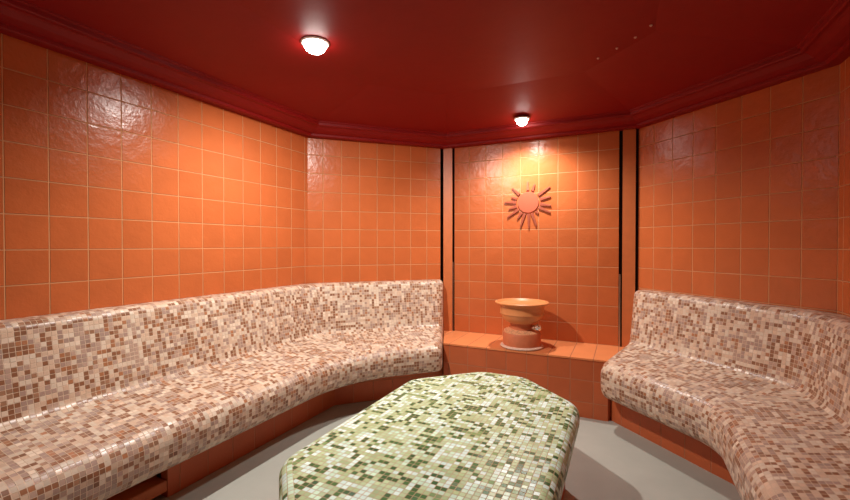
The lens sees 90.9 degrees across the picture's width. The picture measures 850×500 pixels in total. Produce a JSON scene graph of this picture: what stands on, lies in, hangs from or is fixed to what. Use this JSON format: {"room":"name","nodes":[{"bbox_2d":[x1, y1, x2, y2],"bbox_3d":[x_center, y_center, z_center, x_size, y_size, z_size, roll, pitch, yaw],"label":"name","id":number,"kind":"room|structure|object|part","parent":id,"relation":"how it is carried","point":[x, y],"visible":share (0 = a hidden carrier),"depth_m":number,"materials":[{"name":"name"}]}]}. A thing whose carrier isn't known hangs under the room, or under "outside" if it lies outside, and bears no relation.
{"room":"spa","nodes":[
{"label":"spa","id":0,"kind":"room"},
{"bbox_2d":[0,33,307,319],"bbox_3d":[-1.617,0.088,2.072,0.080,2.135,2.946,0,1,25],"label":"wall","id":1,"kind":"structure","parent":0,"point":[116,189],"depth_m":2.17,"materials":[{"name":"tile"}]},
{"bbox_2d":[307,137,439,282],"bbox_3d":[-0.418,0.070,3.614,1.151,2.135,0.080,0,1,-20],"label":"wall","id":2,"kind":"structure","parent":0,"point":[374,208],"depth_m":3.56,"materials":[{"name":"tile"}]},
{"bbox_2d":[25,0,835,132],"bbox_3d":[-0.110,-1.041,1.361,2.901,0.140,4.284,0,1,25],"label":"ceiling","id":3,"kind":"structure","parent":0,"point":[444,66],"depth_m":2.14,"materials":[{"name":"red paint"}]},
{"bbox_2d":[301,36,329,54],"bbox_3d":[-0.566,-1.041,2.158,0.144,0.054,0.144,0,1,25],"label":"recessed light","id":4,"kind":"object","parent":3,"relation":"in","point":[315,45],"visible":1,"depth_m":2.12,"materials":[{"name":"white glass"}]},
{"bbox_2d":[514,116,529,125],"bbox_3d":[0.737,-0.972,3.182,0.116,0.054,0.116,0,1,25],"label":"recessed light","id":5,"kind":"object","parent":3,"relation":"in","point":[522,120],"visible":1,"depth_m":3.15,"materials":[{"name":"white glass"}]},
{"bbox_2d":[151,400,740,499],"bbox_3d":[-0.123,1.189,1.393,3.306,0.050,4.684,0,1,25],"label":"floor","id":6,"kind":"structure","parent":0,"point":[609,461],"depth_m":2.19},
{"bbox_2d":[0,279,442,499],"bbox_3d":[-0.906,0.718,2.237,1.064,0.872,3.712,0,1,25],"label":"bench","id":7,"kind":"object","parent":6,"relation":"on","point":[96,404],"visible":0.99,"depth_m":2.09,"materials":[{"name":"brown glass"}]},
{"bbox_3d":[-1.179,0.496,2.411,0.760,0.432,3.803,1,1,37],"label":"backrest","id":8,"kind":"part","parent":7,"relation":"part of","materials":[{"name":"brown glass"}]},
{"bbox_2d":[279,372,579,499],"bbox_3d":[0.113,0.953,1.772,0.938,0.412,1.675,0,1,25],"label":"table","id":9,"kind":"object","parent":6,"relation":"on","point":[475,435],"visible":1,"depth_m":1.59,"materials":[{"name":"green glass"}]},
{"bbox_2d":[443,331,623,421],"bbox_3d":[0.781,0.938,3.261,1.572,0.408,0.470,0,1,25],"label":"tiled ledge","id":10,"kind":"object","parent":6,"relation":"on","point":[571,371],"visible":0.46,"depth_m":3.02,"materials":[{"name":"tile"}]},
{"bbox_2d":[495,298,548,350],"bbox_3d":[0.739,0.563,3.194,0.402,0.343,0.402,0,1,25],"label":"basin","id":11,"kind":"object","parent":10,"relation":"on","point":[522,334],"visible":1,"depth_m":3.08,"materials":[{"name":"orange ceramic"}]},
{"bbox_3d":[0.739,0.471,3.193,0.402,0.158,0.402,0,1,25],"label":"bowl","id":12,"kind":"part","parent":11,"relation":"part of","materials":[{"name":"ceramic"}]},
{"bbox_2d":[530,324,541,330],"bbox_3d":[0.816,0.570,3.076,0.054,0.054,0.081,0,-7,-33],"label":"tap","id":13,"kind":"object","parent":11,"relation":"on","point":[537,327],"depth_m":3.06,"materials":[{"name":"silver metal"}]},
{"bbox_2d":[601,290,849,499],"bbox_3d":[1.065,0.738,1.321,1.063,0.853,3.727,0,1,25],"label":"bench","id":14,"kind":"object","parent":6,"relation":"on","point":[755,396],"visible":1,"depth_m":2.09,"materials":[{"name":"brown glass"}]},
{"bbox_3d":[1.382,0.519,1.215,0.753,0.413,3.818,0,1,14],"label":"backrest","id":15,"kind":"part","parent":14,"relation":"part of","materials":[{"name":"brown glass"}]},
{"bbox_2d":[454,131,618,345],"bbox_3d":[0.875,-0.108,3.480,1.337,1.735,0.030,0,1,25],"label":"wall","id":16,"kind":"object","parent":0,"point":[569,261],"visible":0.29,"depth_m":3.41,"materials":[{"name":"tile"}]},
{"bbox_2d":[504,181,550,227],"bbox_3d":[0.847,-0.373,3.468,0.383,0.390,0.011,0,1,25],"label":"sun ornament","id":17,"kind":"object","parent":16,"relation":"attached to","point":[528,202],"visible":1,"depth_m":3.46,"materials":[{"name":"ceramic"}]},
{"bbox_2d":[440,129,638,346],"bbox_3d":[0.928,0.071,3.513,1.838,2.135,0.060,0,1,25],"label":"wall","id":18,"kind":"structure","parent":0,"point":[637,130],"depth_m":3.21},
{"bbox_2d":[443,148,452,340],"bbox_3d":[0.208,-0.076,3.775,0.079,1.807,0.030,0,1,14],"label":"trim","id":19,"kind":"structure","parent":18,"relation":"attached to","point":[447,152],"depth_m":3.76,"materials":[{"name":"ceramic"}]},
{"bbox_2d":[452,262,453,330],"bbox_3d":[0.253,0.418,3.771,0.008,0.620,0.015,0,1,25],"label":"trim","id":20,"kind":"structure","parent":18,"relation":"attached to","point":[452,262],"depth_m":3.77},
{"bbox_2d":[618,274,620,346],"bbox_3d":[1.481,0.460,3.186,0.012,0.550,0.016,0,1,25],"label":"trim","id":21,"kind":"structure","parent":18,"relation":"attached to","point":[619,274],"depth_m":3.18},
{"bbox_2d":[622,129,635,346],"bbox_3d":[1.539,-0.069,3.160,0.089,1.807,0.033,0,1,25],"label":"trim","id":22,"kind":"structure","parent":18,"relation":"attached to","point":[629,136],"depth_m":3.15,"materials":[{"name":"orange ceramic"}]},
{"bbox_2d":[638,64,839,313],"bbox_3d":[1.833,0.082,2.591,0.080,2.135,1.185,0,1,-20],"label":"wall","id":23,"kind":"structure","parent":0,"point":[738,200],"depth_m":2.39,"materials":[{"name":"tile"}]},
{"bbox_2d":[0,0,849,148],"bbox_3d":[-0.110,-0.932,1.362,3.281,0.098,4.664,0,1,25],"label":"trim","id":24,"kind":"structure","parent":23,"relation":"attached to","point":[826,45],"depth_m":2.34,"materials":[{"name":"red paint"}]},
{"bbox_2d":[837,57,849,316],"bbox_3d":[1.387,0.105,0.657,0.080,2.135,2.979,0,1,25],"label":"wall","id":25,"kind":"structure","parent":0,"point":[844,141],"depth_m":1.96,"materials":[{"name":"tile"}]}
]}

